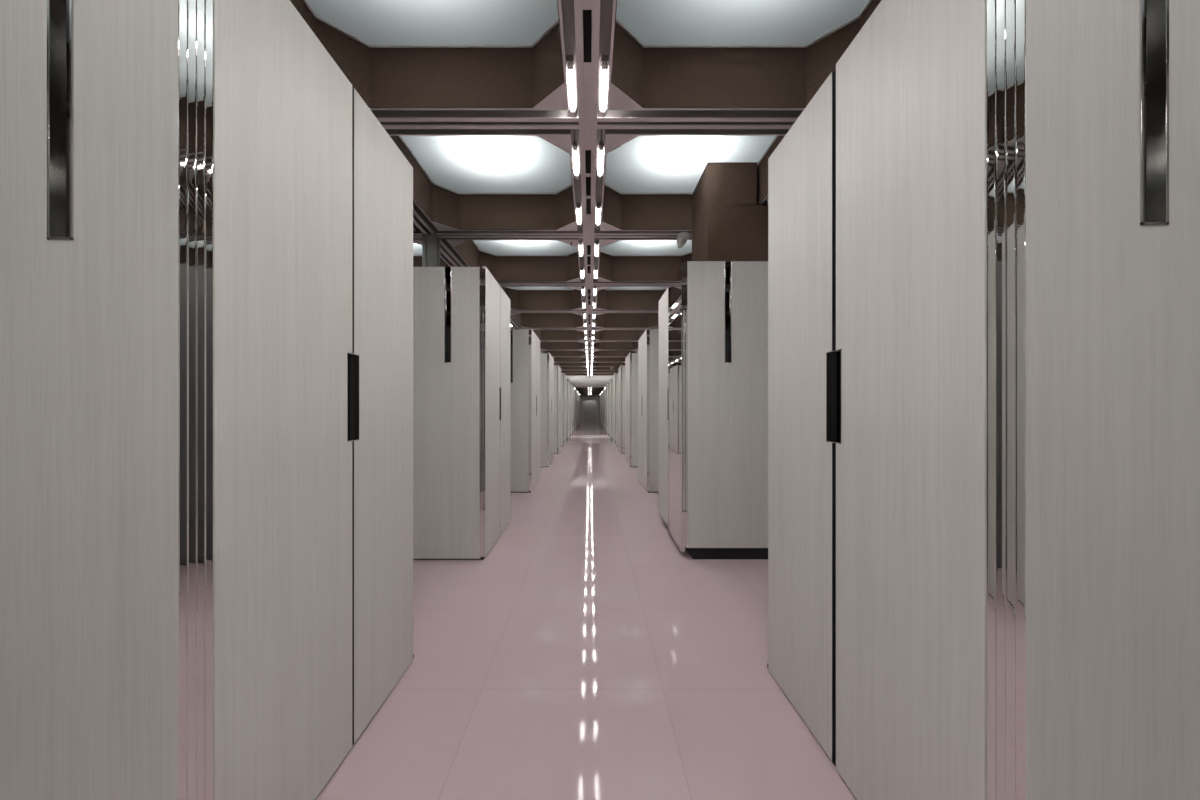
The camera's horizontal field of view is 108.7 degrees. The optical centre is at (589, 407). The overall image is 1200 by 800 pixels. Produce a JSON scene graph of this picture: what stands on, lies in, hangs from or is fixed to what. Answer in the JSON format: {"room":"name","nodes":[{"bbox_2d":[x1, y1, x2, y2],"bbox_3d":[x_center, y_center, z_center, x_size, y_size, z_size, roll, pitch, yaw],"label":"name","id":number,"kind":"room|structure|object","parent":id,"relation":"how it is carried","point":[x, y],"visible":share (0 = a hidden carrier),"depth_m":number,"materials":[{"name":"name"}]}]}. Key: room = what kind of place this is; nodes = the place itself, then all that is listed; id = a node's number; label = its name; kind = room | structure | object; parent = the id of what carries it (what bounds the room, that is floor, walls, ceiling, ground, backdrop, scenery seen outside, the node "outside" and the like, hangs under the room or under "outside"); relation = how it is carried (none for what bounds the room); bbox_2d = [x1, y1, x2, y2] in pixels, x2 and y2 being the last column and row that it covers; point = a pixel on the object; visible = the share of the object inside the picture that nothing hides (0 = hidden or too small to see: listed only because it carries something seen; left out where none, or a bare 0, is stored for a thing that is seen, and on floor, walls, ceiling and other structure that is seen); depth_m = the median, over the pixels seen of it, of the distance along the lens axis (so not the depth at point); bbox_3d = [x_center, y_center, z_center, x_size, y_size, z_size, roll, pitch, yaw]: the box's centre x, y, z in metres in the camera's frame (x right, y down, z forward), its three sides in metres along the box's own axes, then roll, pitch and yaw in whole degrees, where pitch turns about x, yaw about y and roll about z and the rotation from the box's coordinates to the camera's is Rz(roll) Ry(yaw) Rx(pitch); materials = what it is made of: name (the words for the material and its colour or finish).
{"room":"server room","nodes":[
{"label":"server room","id":0,"kind":"room"},
{"bbox_2d":[315,421,856,799],"bbox_3d":[-0.013,1.350,18.200,10.220,0.100,47.600,0,0,0],"label":"floor","id":1,"kind":"structure","parent":0,"point":[587,655],"depth_m":2.08,"materials":[{"name":"pink tile"}]},
{"bbox_2d":[0,0,413,799],"bbox_3d":[-1.233,0.036,1.616,0.661,2.527,1.267,0,0,0],"label":"storage cabinet","id":2,"kind":"object","parent":1,"relation":"on","point":[206,228],"visible":1,"depth_m":1.00,"materials":[{"name":"grey"}]},
{"bbox_2d":[422,233,439,266],"bbox_3d":[-1.673,-0.257,4.535,0.180,3.114,0.180,0,0,0],"label":"post","id":3,"kind":"object","parent":1,"relation":"on","point":[430,243],"visible":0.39,"depth_m":4.49,"materials":[{"name":"grey metal"}]},
{"bbox_2d":[413,266,509,559],"bbox_3d":[-1.233,0.036,4.301,0.661,2.527,1.267,0,0,0],"label":"storage cabinet","id":4,"kind":"object","parent":1,"relation":"on","point":[461,315],"visible":0.97,"depth_m":3.67,"materials":[{"name":"grey"}]},
{"bbox_2d":[510,329,539,492],"bbox_3d":[-1.233,0.036,7.231,0.661,2.527,1.267,0,0,0],"label":"storage cabinet","id":5,"kind":"object","parent":1,"relation":"on","point":[524,344],"visible":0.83,"depth_m":6.60,"materials":[{"name":"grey wood"}]},
{"bbox_2d":[540,352,553,466],"bbox_3d":[-1.233,0.036,10.081,0.661,2.527,1.267,0,0,0],"label":"storage cabinet","id":6,"kind":"object","parent":1,"relation":"on","point":[546,360],"visible":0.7,"depth_m":9.45,"materials":[{"name":"grey"}]},
{"bbox_2d":[554,365,560,453],"bbox_3d":[-1.233,0.036,12.831,0.661,2.527,1.267,0,0,0],"label":"storage cabinet","id":7,"kind":"object","parent":1,"relation":"on","point":[557,370],"visible":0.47,"depth_m":12.22,"materials":[{"name":"grey"}]},
{"bbox_2d":[561,373,565,444],"bbox_3d":[-1.233,0.036,15.581,0.661,2.527,1.267,0,0,0],"label":"storage cabinet","id":8,"kind":"object","parent":1,"relation":"on","point":[563,376],"visible":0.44,"depth_m":14.97,"materials":[{"name":"grey"}]},
{"bbox_2d":[566,379,569,438],"bbox_3d":[-1.233,0.036,18.381,0.661,2.527,1.267,0,0,0],"label":"storage cabinet","id":9,"kind":"object","parent":1,"relation":"on","point":[567,380],"visible":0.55,"depth_m":17.77,"materials":[{"name":"grey"}]},
{"bbox_2d":[570,383,571,434],"bbox_3d":[-1.233,0.036,21.131,0.661,2.527,1.267,0,0,0],"label":"storage cabinet","id":10,"kind":"object","parent":1,"relation":"on","point":[570,383],"visible":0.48,"depth_m":20.52,"materials":[{"name":"grey"}]},
{"bbox_2d":[572,386,573,431],"bbox_3d":[-1.233,0.036,23.931,0.661,2.527,1.267,0,0,0],"label":"storage cabinet","id":11,"kind":"object","parent":1,"relation":"on","point":[572,386],"visible":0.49,"depth_m":23.42,"materials":[{"name":"grey"}]},
{"bbox_2d":[574,388,575,428],"bbox_3d":[-1.233,0.036,26.731,0.661,2.527,1.267,0,0,0],"label":"storage cabinet","id":12,"kind":"object","parent":1,"relation":"on","point":[574,388],"visible":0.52,"depth_m":26.44,"materials":[{"name":"grey"}]},
{"bbox_2d":[576,390,576,426],"bbox_3d":[-1.233,0.036,29.531,0.661,2.527,1.267,0,0,0],"label":"storage cabinet","id":13,"kind":"object","parent":1,"relation":"on","point":[576,390],"visible":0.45,"depth_m":28.95,"materials":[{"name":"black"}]},
{"bbox_2d":[577,391,577,425],"bbox_3d":[-1.233,0.036,32.331,0.661,2.527,1.267,0,0,0],"label":"storage cabinet","id":14,"kind":"object","parent":1,"relation":"on","point":[577,391],"visible":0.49,"depth_m":31.73,"materials":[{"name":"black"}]},
{"bbox_2d":[578,393,578,423],"bbox_3d":[-1.233,0.036,35.131,0.661,2.527,1.267,0,0,0],"label":"storage cabinet","id":15,"kind":"object","parent":1,"relation":"on","point":[578,393],"visible":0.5,"depth_m":34.53,"materials":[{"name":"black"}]},
{"bbox_2d":[570,435,609,437],"bbox_3d":[-0.013,1.298,19.650,1.750,0.004,1.900,0,0,0],"label":"trim","id":16,"kind":"structure","parent":1,"relation":"on","point":[571,436],"depth_m":19.55,"materials":[{"name":"white stone"}]},
{"bbox_2d":[601,392,602,425],"bbox_3d":[1.207,0.036,32.331,0.661,2.527,1.267,0,0,0],"label":"storage cabinet","id":17,"kind":"object","parent":1,"relation":"on","point":[601,392],"visible":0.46,"depth_m":31.71,"materials":[{"name":"grey"}]},
{"bbox_2d":[603,390,603,426],"bbox_3d":[1.207,0.036,29.531,0.661,2.527,1.267,0,0,0],"label":"storage cabinet","id":18,"kind":"object","parent":1,"relation":"on","point":[603,390],"visible":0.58,"depth_m":28.91,"materials":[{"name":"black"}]},
{"bbox_2d":[604,388,604,428],"bbox_3d":[1.207,0.036,26.731,0.661,2.527,1.267,0,0,0],"label":"storage cabinet","id":19,"kind":"object","parent":1,"relation":"on","point":[604,388],"visible":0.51,"depth_m":26.14,"materials":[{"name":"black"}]},
{"bbox_2d":[605,385,606,431],"bbox_3d":[1.207,0.036,23.931,0.661,2.527,1.267,0,0,0],"label":"storage cabinet","id":20,"kind":"object","parent":1,"relation":"on","point":[606,385],"visible":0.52,"depth_m":23.34,"materials":[{"name":"grey"}]},
{"bbox_2d":[607,382,609,434],"bbox_3d":[1.207,0.036,21.131,0.661,2.527,1.267,0,0,0],"label":"storage cabinet","id":21,"kind":"object","parent":1,"relation":"on","point":[608,384],"visible":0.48,"depth_m":20.54,"materials":[{"name":"grey"}]},
{"bbox_2d":[610,378,612,438],"bbox_3d":[1.207,0.036,18.381,0.661,2.527,1.267,0,0,0],"label":"storage cabinet","id":22,"kind":"object","parent":1,"relation":"on","point":[611,379],"visible":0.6,"depth_m":17.79,"materials":[{"name":"grey"}]},
{"bbox_2d":[614,362,624,373],"bbox_3d":[1.492,-1.698,18.421,0.890,0.975,0.592,0,0,0],"label":"duct","id":23,"kind":"object","parent":22,"relation":"on","point":[616,364],"visible":0.29,"depth_m":18.12,"materials":[{"name":"brown metal"}]},
{"bbox_2d":[613,373,617,444],"bbox_3d":[1.207,0.036,15.581,0.661,2.527,1.267,0,0,0],"label":"storage cabinet","id":24,"kind":"object","parent":1,"relation":"on","point":[615,376],"visible":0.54,"depth_m":14.98,"materials":[{"name":"grey"}]},
{"bbox_2d":[618,365,624,453],"bbox_3d":[1.207,0.036,12.831,0.661,2.527,1.267,0,0,0],"label":"storage cabinet","id":25,"kind":"object","parent":1,"relation":"on","point":[621,370],"visible":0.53,"depth_m":12.23,"materials":[{"name":"grey"}]},
{"bbox_2d":[625,352,637,466],"bbox_3d":[1.207,0.036,10.081,0.661,2.527,1.267,0,0,0],"label":"storage cabinet","id":26,"kind":"object","parent":1,"relation":"on","point":[631,361],"visible":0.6,"depth_m":9.46,"materials":[{"name":"grey"}]},
{"bbox_2d":[638,329,658,492],"bbox_3d":[1.207,0.036,7.231,0.661,2.527,1.267,0,0,0],"label":"storage cabinet","id":27,"kind":"object","parent":1,"relation":"on","point":[648,343],"visible":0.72,"depth_m":6.62,"materials":[{"name":"grey wood"}]},
{"bbox_2d":[659,261,767,558],"bbox_3d":[1.194,0.022,4.356,0.801,2.556,1.357,0,0,0],"label":"storage cabinet","id":28,"kind":"object","parent":1,"relation":"on","point":[713,315],"visible":0.98,"depth_m":3.68,"materials":[{"name":"grey wood"}]},
{"bbox_2d":[692,162,767,261],"bbox_3d":[1.492,-1.724,4.121,0.890,0.923,0.592,0,0,0],"label":"box","id":29,"kind":"object","parent":28,"relation":"on","point":[728,223],"visible":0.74,"depth_m":3.83,"materials":[{"name":"brown metal"}]},
{"bbox_2d":[767,0,1199,799],"bbox_3d":[1.207,0.036,1.536,0.661,2.527,1.267,0,0,0],"label":"storage cabinet","id":30,"kind":"object","parent":1,"relation":"on","point":[984,222],"visible":1,"depth_m":0.94,"materials":[{"name":"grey wood"}]},
{"bbox_2d":[574,387,604,394],"bbox_3d":[-0.013,-1.300,33.750,10.220,0.100,16.500,0,0,0],"label":"ceiling","id":31,"kind":"structure","parent":0,"point":[581,390],"depth_m":30.71,"materials":[{"name":"brown fabric"}]},
{"bbox_2d":[566,376,612,386],"bbox_3d":[-0.013,-2.023,25.240,10.220,1.587,0.520,0,0,0],"label":"trim","id":32,"kind":"structure","parent":0,"point":[577,381],"depth_m":25.03,"materials":[{"name":"white paint"}]},
{"bbox_2d":[584,400,595,420],"bbox_3d":[-0.013,0.200,41.850,1.240,2.200,0.100,0,0,0],"label":"wall","id":33,"kind":"structure","parent":0,"point":[589,405],"depth_m":41.80,"materials":[{"name":"grey paint"}]},
{"bbox_2d":[580,395,599,421],"bbox_3d":[-0.013,0.025,41.060,10.220,2.550,0.120,0,0,0],"label":"wall","id":34,"kind":"structure","parent":0,"point":[580,395],"depth_m":41.00,"materials":[{"name":"grey paint"}]},
{"bbox_2d":[580,397,599,421],"bbox_3d":[-0.013,0.105,40.950,2.000,2.390,0.100,0,0,0],"label":"trim","id":35,"kind":"structure","parent":34,"relation":"attached to","point":[582,399],"depth_m":40.94,"materials":[{"name":"white paint"}]},
{"bbox_3d":[-0.013,-2.867,9.900,10.220,0.100,31.000,0,0,0],"label":"ceiling","id":36,"kind":"structure","parent":0,"visible":0},
{"bbox_2d":[290,0,565,108],"bbox_3d":[-0.843,-2.307,1.850,1.402,0.980,1.532,0,0,0],"label":"coffer","id":37,"kind":"object","parent":36,"relation":"attached to","point":[393,53],"visible":0.74,"depth_m":2.56,"materials":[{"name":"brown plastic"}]},
{"bbox_2d":[413,240,449,266],"bbox_3d":[-2.503,-2.307,5.430,1.402,0.980,1.532,0,0,0],"label":"coffer","id":38,"kind":"object","parent":36,"relation":"attached to","point":[417,244],"visible":0.06,"depth_m":6.19,"materials":[{"name":"paint"}]},
{"bbox_2d":[390,136,575,230],"bbox_3d":[-0.843,-2.307,3.640,1.402,0.980,1.532,0,0,0],"label":"coffer","id":39,"kind":"object","parent":36,"relation":"attached to","point":[460,182],"visible":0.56,"depth_m":4.10,"materials":[{"name":"brown paint"}]},
{"bbox_2d":[448,240,579,281],"bbox_3d":[-0.843,-2.307,5.430,1.402,0.980,1.532,0,0,0],"label":"coffer","id":40,"kind":"object","parent":36,"relation":"attached to","point":[506,260],"visible":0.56,"depth_m":6.12,"materials":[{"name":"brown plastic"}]},
{"bbox_2d":[501,287,581,309],"bbox_3d":[-0.843,-2.307,7.220,1.402,0.980,1.532,0,0,0],"label":"coffer","id":41,"kind":"object","parent":36,"relation":"attached to","point":[521,298],"visible":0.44,"depth_m":7.98,"materials":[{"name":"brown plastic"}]},
{"bbox_2d":[510,313,583,327],"bbox_3d":[-0.843,-2.307,9.010,1.402,0.980,1.532,0,0,0],"label":"coffer","id":42,"kind":"object","parent":36,"relation":"attached to","point":[525,320],"visible":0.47,"depth_m":9.77,"materials":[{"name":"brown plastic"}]},
{"bbox_2d":[533,330,584,339],"bbox_3d":[-0.843,-2.307,10.800,1.402,0.980,1.532,0,0,0],"label":"coffer","id":43,"kind":"object","parent":36,"relation":"attached to","point":[541,334],"visible":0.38,"depth_m":11.56,"materials":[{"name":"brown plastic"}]},
{"bbox_2d":[540,342,584,348],"bbox_3d":[-0.843,-2.307,12.590,1.402,0.980,1.532,0,0,0],"label":"coffer","id":44,"kind":"object","parent":36,"relation":"attached to","point":[543,345],"visible":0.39,"depth_m":13.35,"materials":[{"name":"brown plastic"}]},
{"bbox_2d":[542,351,585,355],"bbox_3d":[-0.843,-2.307,14.380,1.402,0.980,1.532,0,0,0],"label":"coffer","id":45,"kind":"object","parent":36,"relation":"attached to","point":[553,353],"visible":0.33,"depth_m":15.14,"materials":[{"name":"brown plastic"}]},
{"bbox_2d":[553,357,585,361],"bbox_3d":[-0.843,-2.307,16.170,1.402,0.980,1.532,0,0,0],"label":"coffer","id":46,"kind":"object","parent":36,"relation":"attached to","point":[556,359],"visible":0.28,"depth_m":16.93,"materials":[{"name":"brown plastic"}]},
{"bbox_2d":[554,362,586,365],"bbox_3d":[-0.843,-2.307,17.960,1.402,0.980,1.532,0,0,0],"label":"coffer","id":47,"kind":"object","parent":36,"relation":"attached to","point":[555,363],"visible":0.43,"depth_m":18.72,"materials":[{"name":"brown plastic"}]},
{"bbox_2d":[560,367,586,369],"bbox_3d":[-0.843,-2.307,19.750,1.402,0.980,1.532,0,0,0],"label":"coffer","id":48,"kind":"object","parent":36,"relation":"attached to","point":[562,368],"visible":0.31,"depth_m":20.51,"materials":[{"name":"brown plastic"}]},
{"bbox_2d":[561,370,586,372],"bbox_3d":[-0.843,-2.307,21.540,1.402,0.980,1.532,0,0,0],"label":"coffer","id":49,"kind":"object","parent":36,"relation":"attached to","point":[562,371],"visible":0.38,"depth_m":22.30,"materials":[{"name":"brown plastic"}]},
{"bbox_2d":[565,373,586,375],"bbox_3d":[-0.843,-2.307,23.330,1.402,0.980,1.532,0,0,0],"label":"coffer","id":50,"kind":"object","parent":36,"relation":"attached to","point":[584,374],"visible":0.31,"depth_m":24.09,"materials":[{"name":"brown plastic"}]},
{"bbox_2d":[592,370,613,372],"bbox_3d":[0.817,-2.307,21.540,1.402,0.980,1.532,0,0,0],"label":"coffer","id":51,"kind":"object","parent":36,"relation":"attached to","point":[593,371],"visible":0.24,"depth_m":22.30,"materials":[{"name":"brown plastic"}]},
{"bbox_2d":[592,367,613,369],"bbox_3d":[0.817,-2.307,19.750,1.402,0.980,1.532,0,0,0],"label":"coffer","id":52,"kind":"object","parent":36,"relation":"attached to","point":[594,368],"visible":0.17,"depth_m":20.51,"materials":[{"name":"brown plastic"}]},
{"bbox_2d":[592,373,613,375],"bbox_3d":[0.817,-2.307,23.330,1.402,0.980,1.532,0,0,0],"label":"coffer","id":53,"kind":"object","parent":36,"relation":"attached to","point":[593,374],"visible":0.23,"depth_m":24.09,"materials":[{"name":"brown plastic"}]},
{"bbox_2d":[593,362,624,365],"bbox_3d":[0.817,-2.307,17.960,1.402,0.980,1.532,0,0,0],"label":"coffer","id":54,"kind":"object","parent":36,"relation":"attached to","point":[594,363],"visible":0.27,"depth_m":18.72,"materials":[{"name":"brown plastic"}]},
{"bbox_2d":[593,357,625,361],"bbox_3d":[0.817,-2.307,16.170,1.402,0.980,1.532,0,0,0],"label":"coffer","id":55,"kind":"object","parent":36,"relation":"attached to","point":[595,359],"visible":0.27,"depth_m":16.93,"materials":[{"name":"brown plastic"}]},
{"bbox_2d":[593,351,636,355],"bbox_3d":[0.817,-2.307,14.380,1.402,0.980,1.532,0,0,0],"label":"coffer","id":56,"kind":"object","parent":36,"relation":"attached to","point":[596,353],"visible":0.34,"depth_m":15.14,"materials":[{"name":"brown paint"}]},
{"bbox_2d":[594,342,637,348],"bbox_3d":[0.817,-2.307,12.590,1.402,0.980,1.532,0,0,0],"label":"coffer","id":57,"kind":"object","parent":36,"relation":"attached to","point":[597,345],"visible":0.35,"depth_m":13.35,"materials":[{"name":"brown paint"}]},
{"bbox_2d":[594,330,644,339],"bbox_3d":[0.817,-2.307,10.800,1.402,0.980,1.532,0,0,0],"label":"coffer","id":58,"kind":"object","parent":36,"relation":"attached to","point":[599,334],"visible":0.28,"depth_m":11.56,"materials":[{"name":"brown paint"}]},
{"bbox_2d":[595,313,658,327],"bbox_3d":[0.817,-2.307,9.010,1.402,0.980,1.532,0,0,0],"label":"coffer","id":59,"kind":"object","parent":36,"relation":"attached to","point":[603,320],"visible":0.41,"depth_m":9.77,"materials":[{"name":"brown paint"}]},
{"bbox_2d":[596,287,667,309],"bbox_3d":[0.817,-2.307,7.220,1.402,0.980,1.532,0,0,0],"label":"coffer","id":60,"kind":"object","parent":36,"relation":"attached to","point":[608,298],"visible":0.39,"depth_m":7.98,"materials":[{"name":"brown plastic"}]},
{"bbox_2d":[598,240,691,281],"bbox_3d":[0.817,-2.307,5.430,1.402,0.980,1.532,0,0,0],"label":"coffer","id":61,"kind":"object","parent":36,"relation":"attached to","point":[620,260],"visible":0.37,"depth_m":6.18,"materials":[{"name":"brown paint"}]},
{"bbox_2d":[601,136,783,230],"bbox_3d":[0.817,-2.307,3.640,1.402,0.980,1.532,0,0,0],"label":"coffer","id":62,"kind":"object","parent":36,"relation":"attached to","point":[650,183],"visible":0.41,"depth_m":3.94,"materials":[{"name":"white paint"}]},
{"bbox_2d":[609,0,880,108],"bbox_3d":[0.817,-2.307,1.850,1.402,0.980,1.532,0,0,0],"label":"coffer","id":63,"kind":"object","parent":36,"relation":"attached to","point":[667,53],"visible":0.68,"depth_m":2.56,"materials":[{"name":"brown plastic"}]},
{"bbox_3d":[-0.013,-0.808,-5.650,10.220,4.217,0.100,0,0,0],"label":"wall","id":64,"kind":"structure","parent":0,"visible":0},
{"bbox_2d":[413,199,542,352],"bbox_3d":[-1.673,-2.006,9.700,0.260,0.383,30.600,0,0,0],"label":"trim","id":65,"kind":"structure","parent":64,"relation":"attached to","point":[449,254],"depth_m":4.84,"materials":[{"name":"white paint"}]},
{"bbox_2d":[566,55,576,142],"bbox_3d":[-0.105,-1.845,2.627,0.044,0.043,0.715,0,0,0],"label":"tube light","id":66,"kind":"object","parent":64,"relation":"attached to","point":[570,64],"visible":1,"depth_m":2.45,"materials":[{"name":"white glass"}]},
{"bbox_2d":[572,141,578,194],"bbox_3d":[-0.105,-1.845,3.357,0.044,0.043,0.715,0,0,0],"label":"tube light","id":67,"kind":"object","parent":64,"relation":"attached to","point":[575,150],"visible":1,"depth_m":3.19,"materials":[{"name":"white glass"}]},
{"bbox_2d":[576,202,581,227],"bbox_3d":[-0.105,-1.845,4.258,0.044,0.043,0.715,0,0,0],"label":"tube light","id":68,"kind":"object","parent":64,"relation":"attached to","point":[578,204],"visible":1,"depth_m":4.07,"materials":[{"name":"white glass"}]},
{"bbox_2d":[579,241,582,263],"bbox_3d":[-0.105,-1.845,5.147,0.044,0.043,0.715,0,0,0],"label":"tube light","id":69,"kind":"object","parent":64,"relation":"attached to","point":[580,242],"visible":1,"depth_m":5.02,"materials":[{"name":"white glass"}]},
{"bbox_2d":[580,267,583,281],"bbox_3d":[-0.105,-1.845,6.048,0.044,0.043,0.715,0,0,0],"label":"tube light","id":70,"kind":"object","parent":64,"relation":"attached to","point":[581,268],"visible":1,"depth_m":5.86,"materials":[{"name":"white glass"}]},
{"bbox_2d":[582,286,584,298],"bbox_3d":[-0.105,-1.845,6.938,0.044,0.043,0.715,0,0,0],"label":"tube light","id":71,"kind":"object","parent":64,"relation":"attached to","point":[583,287],"visible":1,"depth_m":6.80,"materials":[{"name":"white glass"}]},
{"bbox_2d":[558,0,615,376],"bbox_3d":[-0.013,-2.006,9.700,0.260,0.383,30.600,0,0,0],"label":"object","id":72,"kind":"structure","parent":64,"relation":"attached to","point":[586,26],"depth_m":2.59,"materials":[{"name":"white paint"}]},
{"bbox_2d":[594,267,597,279],"bbox_3d":[0.079,-1.845,6.048,0.044,0.043,0.715,0,0,0],"label":"tube light","id":73,"kind":"object","parent":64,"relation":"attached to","point":[595,268],"visible":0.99,"depth_m":5.84,"materials":[{"name":"white glass"}]},
{"bbox_2d":[595,241,598,262],"bbox_3d":[0.079,-1.845,5.147,0.044,0.043,0.715,0,0,0],"label":"tube light","id":74,"kind":"object","parent":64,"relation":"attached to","point":[596,242],"visible":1,"depth_m":4.99,"materials":[{"name":"white glass"}]},
{"bbox_2d":[596,202,600,230],"bbox_3d":[0.079,-1.845,4.258,0.044,0.043,0.715,0,0,0],"label":"tube light","id":75,"kind":"object","parent":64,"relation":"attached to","point":[598,206],"visible":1,"depth_m":4.07,"materials":[{"name":"white glass"}]},
{"bbox_2d":[597,141,603,194],"bbox_3d":[0.079,-1.845,3.357,0.044,0.043,0.715,0,0,0],"label":"tube light","id":76,"kind":"object","parent":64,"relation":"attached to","point":[601,143],"visible":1,"depth_m":3.19,"materials":[{"name":"white glass"}]},
{"bbox_2d":[599,55,608,137],"bbox_3d":[0.079,-1.845,2.627,0.044,0.043,0.715,0,0,0],"label":"tube light","id":77,"kind":"object","parent":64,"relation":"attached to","point":[604,66],"visible":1,"depth_m":2.44,"materials":[{"name":"white glass"}]},
{"bbox_2d":[636,195,767,352],"bbox_3d":[1.647,-2.006,9.700,0.260,0.383,30.600,0,0,0],"label":"trim","id":78,"kind":"structure","parent":64,"relation":"attached to","point":[765,200],"depth_m":3.85,"materials":[{"name":"white paint"}]},
{"bbox_3d":[-5.173,-0.808,18.200,0.100,4.217,47.600,0,0,0],"label":"wall","id":79,"kind":"structure","parent":0,"visible":0},
{"bbox_2d":[413,225,691,239],"bbox_3d":[-0.013,-2.006,4.535,10.220,0.382,0.260,0,0,0],"label":"trim","id":80,"kind":"structure","parent":79,"relation":"attached to","point":[449,234],"depth_m":4.50,"materials":[{"name":"white paint"}]},
{"bbox_2d":[497,279,671,286],"bbox_3d":[-0.013,-2.006,6.325,10.220,0.382,0.260,0,0,0],"label":"trim","id":81,"kind":"structure","parent":79,"relation":"attached to","point":[501,283],"depth_m":6.27,"materials":[{"name":"white paint"}]},
{"bbox_2d":[510,308,658,312],"bbox_3d":[-0.013,-2.006,8.115,10.220,0.382,0.260,0,0,0],"label":"trim","id":82,"kind":"structure","parent":79,"relation":"attached to","point":[593,309],"depth_m":8.09,"materials":[{"name":"white paint"}]},
{"bbox_2d":[510,326,658,329],"bbox_3d":[-0.013,-2.006,9.905,10.220,0.382,0.260,0,0,0],"label":"trim","id":83,"kind":"structure","parent":79,"relation":"attached to","point":[511,328],"depth_m":9.85,"materials":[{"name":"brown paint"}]},
{"bbox_2d":[559,366,613,366],"bbox_3d":[-0.013,-2.006,18.855,10.220,0.382,0.260,0,0,0],"label":"trim","id":84,"kind":"structure","parent":79,"relation":"attached to","point":[559,366],"depth_m":18.80,"materials":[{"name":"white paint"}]},
{"bbox_2d":[370,100,804,135],"bbox_3d":[-0.013,-2.006,2.745,10.220,0.382,0.260,0,0,0],"label":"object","id":85,"kind":"structure","parent":79,"relation":"attached to","point":[396,121],"depth_m":2.71,"materials":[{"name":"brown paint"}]},
{"bbox_2d":[540,340,637,341],"bbox_3d":[-0.013,-2.006,11.695,10.220,0.382,0.260,0,0,0],"label":"trim","id":86,"kind":"structure","parent":79,"relation":"attached to","point":[540,340],"depth_m":11.69,"materials":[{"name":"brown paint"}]},
{"bbox_2d":[540,348,637,350],"bbox_3d":[-0.013,-2.006,13.485,10.220,0.382,0.260,0,0,0],"label":"trim","id":87,"kind":"structure","parent":79,"relation":"attached to","point":[587,348],"depth_m":13.44,"materials":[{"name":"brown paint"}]},
{"bbox_2d":[552,355,626,356],"bbox_3d":[-0.013,-2.006,15.275,10.220,0.382,0.260,0,0,0],"label":"trim","id":88,"kind":"structure","parent":79,"relation":"attached to","point":[591,355],"depth_m":15.22,"materials":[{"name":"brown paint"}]},
{"bbox_2d":[566,375,612,375],"bbox_3d":[-0.013,-2.006,24.225,10.220,0.382,0.260,0,0,0],"label":"trim","id":89,"kind":"structure","parent":79,"relation":"attached to","point":[566,375],"depth_m":24.10,"materials":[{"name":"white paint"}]},
{"bbox_2d":[676,232,688,247],"bbox_3d":[0.967,-1.740,4.485,0.130,0.148,0.120,0,0,0],"label":"dome camera","id":90,"kind":"object","parent":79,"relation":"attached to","point":[682,237],"visible":1,"depth_m":4.45,"materials":[{"name":"white plastic"}]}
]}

